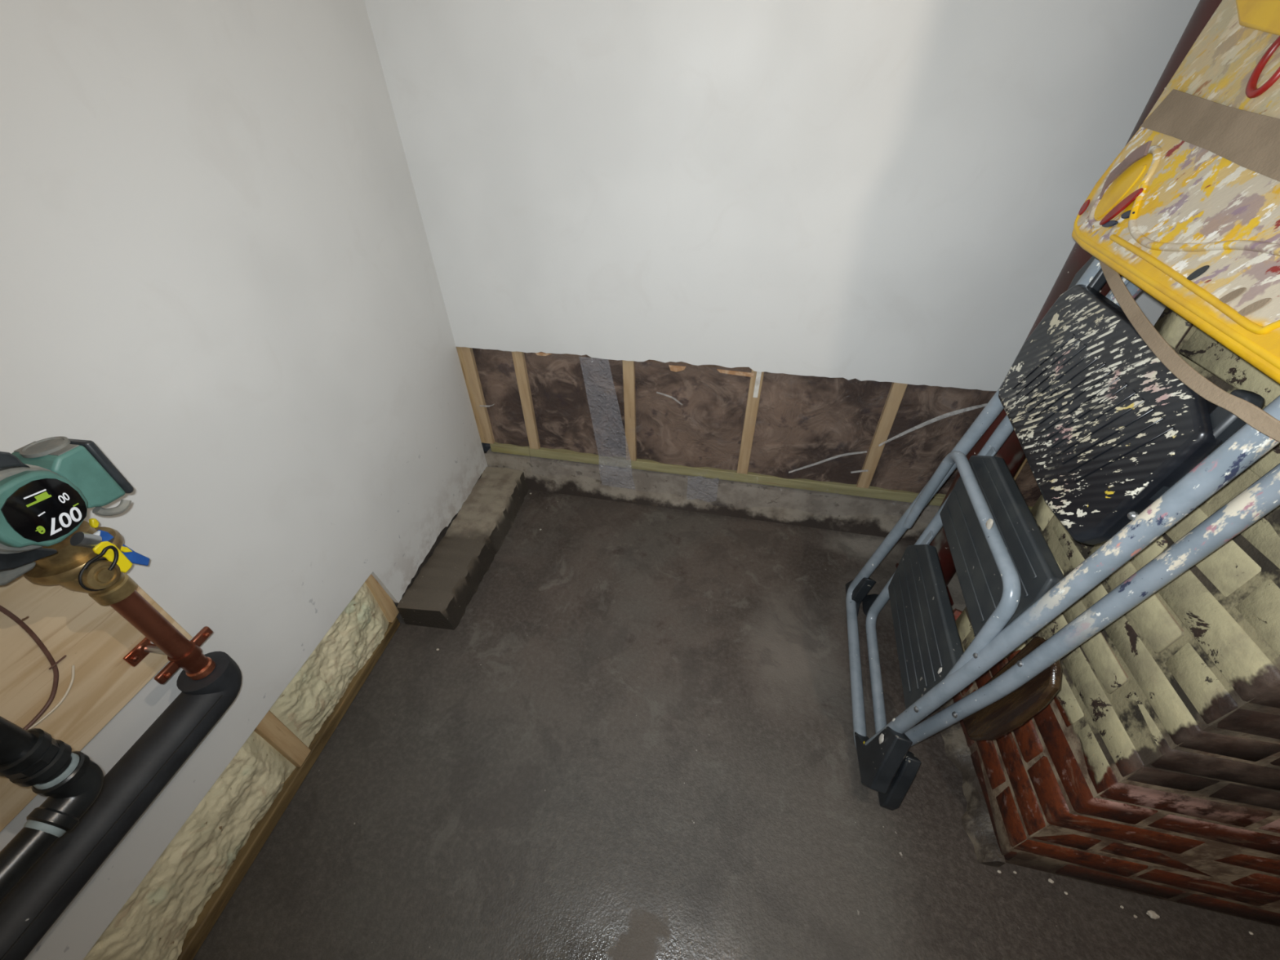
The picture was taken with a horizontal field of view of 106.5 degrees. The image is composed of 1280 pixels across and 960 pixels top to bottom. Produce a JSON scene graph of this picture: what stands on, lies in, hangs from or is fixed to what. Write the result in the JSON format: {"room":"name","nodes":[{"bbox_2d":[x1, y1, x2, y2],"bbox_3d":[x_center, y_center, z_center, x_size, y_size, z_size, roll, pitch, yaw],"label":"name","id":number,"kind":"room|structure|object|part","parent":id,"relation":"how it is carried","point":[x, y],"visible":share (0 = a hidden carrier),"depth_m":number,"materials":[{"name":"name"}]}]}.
{"room":"building under construction","nodes":[
{"label":"building under construction","id":0,"kind":"room"},
{"bbox_2d":[0,0,487,959],"bbox_3d":[-0.902,0.072,0.070,0.117,2.300,3.100,5,39,7],"label":"wall","id":1,"kind":"structure","parent":0,"point":[218,274],"depth_m":0.86,"materials":[{"name":"paint"}]},
{"bbox_2d":[0,435,133,585],"bbox_3d":[-0.660,0.026,0.496,0.163,0.145,0.157,7,39,10],"label":"pump","id":2,"kind":"object","parent":1,"relation":"attached to","point":[48,486],"visible":1,"depth_m":0.49,"materials":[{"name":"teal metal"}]},
{"bbox_3d":[-0.637,0.026,0.476,0.075,0.084,0.085,7,39,10],"label":"motor","id":3,"kind":"part","parent":2,"relation":"part of","materials":[{"name":"teal plastic"}]},
{"bbox_3d":[-0.596,0.030,0.471,0.016,0.073,0.072,5,39,7],"label":"plate","id":4,"kind":"part","parent":2,"relation":"part of","materials":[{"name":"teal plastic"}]},
{"bbox_2d":[0,574,192,831],"bbox_3d":[-0.845,0.226,0.132,0.012,0.920,1.021,5,39,7],"label":"plywood panel","id":5,"kind":"object","parent":1,"relation":"attached to","point":[95,638],"visible":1,"depth_m":0.65,"materials":[{"name":"beige wood"}]},
{"bbox_2d":[0,604,66,729],"bbox_3d":[-0.782,0.231,0.565,0.010,0.196,0.123,4,39,6],"label":"wire","id":6,"kind":"object","parent":5,"relation":"attached to","point":[54,665],"visible":0.91,"depth_m":0.62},
{"bbox_2d":[27,665,75,729],"bbox_3d":[-0.782,0.299,0.621,0.003,0.032,0.110,5,39,7],"label":"wire","id":7,"kind":"object","parent":5,"relation":"attached to","point":[73,666],"visible":0.8,"depth_m":0.64,"materials":[{"name":"beige"}]},
{"bbox_2d":[109,590,215,684],"bbox_3d":[-0.724,0.218,0.698,0.093,0.230,0.090,7,39,10],"label":"copper pipe","id":8,"kind":"object","parent":5,"relation":"attached to","point":[162,637],"visible":0.95,"depth_m":0.70,"materials":[{"name":"metal"}]},
{"bbox_2d":[22,518,149,605],"bbox_3d":[-0.685,0.106,0.598,0.112,0.124,0.088,7,39,10],"label":"valve","id":9,"kind":"object","parent":8,"relation":"attached to","point":[95,560],"visible":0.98,"depth_m":0.57,"materials":[{"name":"gold metal"}]},
{"bbox_3d":[-0.656,0.072,0.566,0.018,0.024,0.024,7,39,10],"label":"lever stem","id":10,"kind":"part","parent":9,"relation":"part of","materials":[{"name":"metal"}]},
{"bbox_3d":[-0.654,0.114,0.577,0.003,0.040,0.040,5,39,7],"label":"cap cord","id":11,"kind":"part","parent":9,"relation":"part of","materials":[{"name":"black plastic"}]},
{"bbox_3d":[-0.635,0.097,0.567,0.004,0.027,0.036,5,39,7],"label":"cap cord","id":12,"kind":"part","parent":9,"relation":"part of","materials":[{"name":"black plastic"}]},
{"bbox_3d":[-0.647,0.095,0.587,0.005,0.050,0.019,7,39,10],"label":"yellow lever","id":13,"kind":"part","parent":9,"relation":"part of","materials":[{"name":"plastic"}]},
{"bbox_3d":[-0.665,0.089,0.615,0.006,0.077,0.025,7,39,10],"label":"blue lever","id":14,"kind":"part","parent":9,"relation":"part of","materials":[{"name":"plastic"}]},
{"bbox_3d":[-0.659,0.088,0.609,0.004,0.020,0.010,7,39,10],"label":"yellow lever","id":15,"kind":"part","parent":9,"relation":"part of","materials":[{"name":"plastic"}]},
{"bbox_3d":[-0.735,0.262,0.734,0.050,0.010,0.010,5,39,7],"label":"hanger rod","id":16,"kind":"part","parent":8,"relation":"part of","materials":[{"name":"metal"}]},
{"bbox_2d":[0,651,241,959],"bbox_3d":[-0.825,0.913,0.073,0.069,0.087,1.922,5,39,7],"label":"insulated pipe","id":17,"kind":"object","parent":1,"relation":"attached to","point":[33,906],"visible":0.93,"depth_m":0.64,"materials":[{"name":"plastic"}]},
{"bbox_3d":[-0.940,1.168,0.513,0.090,0.035,2.410,5,39,7],"label":"plate","id":18,"kind":"part","parent":1,"relation":"part of","materials":[{"name":"brown wood"}]},
{"bbox_2d":[192,450,1279,959],"bbox_3d":[0.294,1.123,0.655,2.900,0.100,3.400,7,39,10],"label":"floor","id":19,"kind":"structure","parent":0,"point":[633,737],"depth_m":1.08,"materials":[{"name":"concrete"}]},
{"bbox_2d":[396,466,528,630],"bbox_3d":[-0.576,0.197,1.669,0.174,0.093,0.676,5,39,7],"label":"concrete block","id":20,"kind":"object","parent":19,"relation":"on","point":[439,596],"visible":1,"depth_m":1.58,"materials":[{"name":"grey concrete"}]},
{"bbox_2d":[952,608,962,620],"bbox_3d":[0.938,0.408,1.411,0.055,0.051,0.050,-14,41,-16],"label":"fragment","id":21,"kind":"object","parent":19,"relation":"on","point":[957,613],"visible":0.19,"depth_m":1.40,"materials":[{"name":"red brick"}]},
{"bbox_2d":[895,0,1222,605],"bbox_3d":[0.898,-0.558,0.819,0.140,2.300,0.140,7,39,10],"label":"steel column","id":22,"kind":"structure","parent":19,"relation":"on","point":[1011,451],"depth_m":0.95,"materials":[{"name":"metal"}]},
{"bbox_3d":[0.912,0.334,1.536,0.140,0.012,0.140,7,39,10],"label":"plate","id":23,"kind":"part","parent":22,"relation":"part of","materials":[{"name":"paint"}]},
{"bbox_2d":[845,0,1279,810],"bbox_3d":[0.667,-0.008,0.837,0.222,1.432,0.638,10,40,13],"label":"stepladder","id":24,"kind":"object","parent":19,"relation":"on","point":[1120,450],"visible":1,"depth_m":0.68,"materials":[{"name":"metal"}]},
{"bbox_3d":[0.649,0.138,0.976,0.195,1.020,0.557,7,39,10],"label":"frame","id":25,"kind":"part","parent":24,"relation":"part of","materials":[{"name":"paint"}]},
{"bbox_3d":[0.688,0.170,0.949,0.165,0.997,0.509,10,40,13],"label":"frame","id":26,"kind":"part","parent":24,"relation":"part of","materials":[{"name":"paint"}]},
{"bbox_3d":[0.802,-0.299,0.795,0.024,0.137,0.060,-6,39,-7],"label":"rail","id":27,"kind":"part","parent":24,"relation":"part of","materials":[{"name":"paint"}]},
{"bbox_2d":[1071,0,1279,384],"bbox_3d":[0.719,-0.395,0.507,0.089,0.416,0.626,10,40,13],"label":"tray","id":28,"kind":"object","parent":24,"relation":"on","point":[1194,228],"depth_m":0.59,"materials":[{"name":"yellow plastic"}]},
{"bbox_2d":[1098,88,1279,442],"bbox_3d":[0.697,-0.298,0.567,0.072,0.260,0.591,11,40,14],"label":"strap","id":29,"kind":"object","parent":24,"relation":"attached to","point":[1251,140],"visible":0.96,"depth_m":0.58,"materials":[{"name":"beige fabric"}]},
{"bbox_2d":[939,306,1279,926],"bbox_3d":[1.049,-0.220,0.396,0.669,2.300,0.493,7,39,10],"label":"brick wall","id":30,"kind":"structure","parent":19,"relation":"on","point":[1153,768],"depth_m":0.74,"materials":[{"name":"red brick"}]},
{"bbox_2d":[1146,910,1159,919],"bbox_3d":[0.983,0.833,0.916,0.018,0.008,0.013,-7,39,-8],"label":"crumb","id":31,"kind":"object","parent":19,"relation":"on","point":[1151,913],"visible":1,"depth_m":0.91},
{"bbox_2d":[364,0,1199,541],"bbox_3d":[0.644,-0.759,1.074,2.621,2.300,0.126,7,39,10],"label":"wall","id":32,"kind":"structure","parent":0,"point":[766,260],"depth_m":1.20,"materials":[{"name":"paint"}]},
{"bbox_3d":[0.618,0.077,1.752,2.500,0.148,0.119,7,39,10],"label":"concrete sill","id":33,"kind":"part","parent":32,"relation":"part of","materials":[{"name":"grey concrete"}]},
{"bbox_3d":[0.668,0.003,1.695,2.550,0.038,0.089,7,39,10],"label":"plate","id":34,"kind":"part","parent":32,"relation":"part of","materials":[{"name":"brown wood"}]},
{"bbox_3d":[0.267,-0.739,-0.843,2.900,0.080,3.400,7,39,10],"label":"ceiling","id":35,"kind":"structure","parent":0,"visible":0},
{"bbox_2d":[0,715,103,902],"bbox_3d":[-0.771,0.228,-0.604,0.043,1.697,1.706,5,39,7],"label":"pipe","id":36,"kind":"object","parent":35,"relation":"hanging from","point":[72,781],"visible":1,"depth_m":0.51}
]}

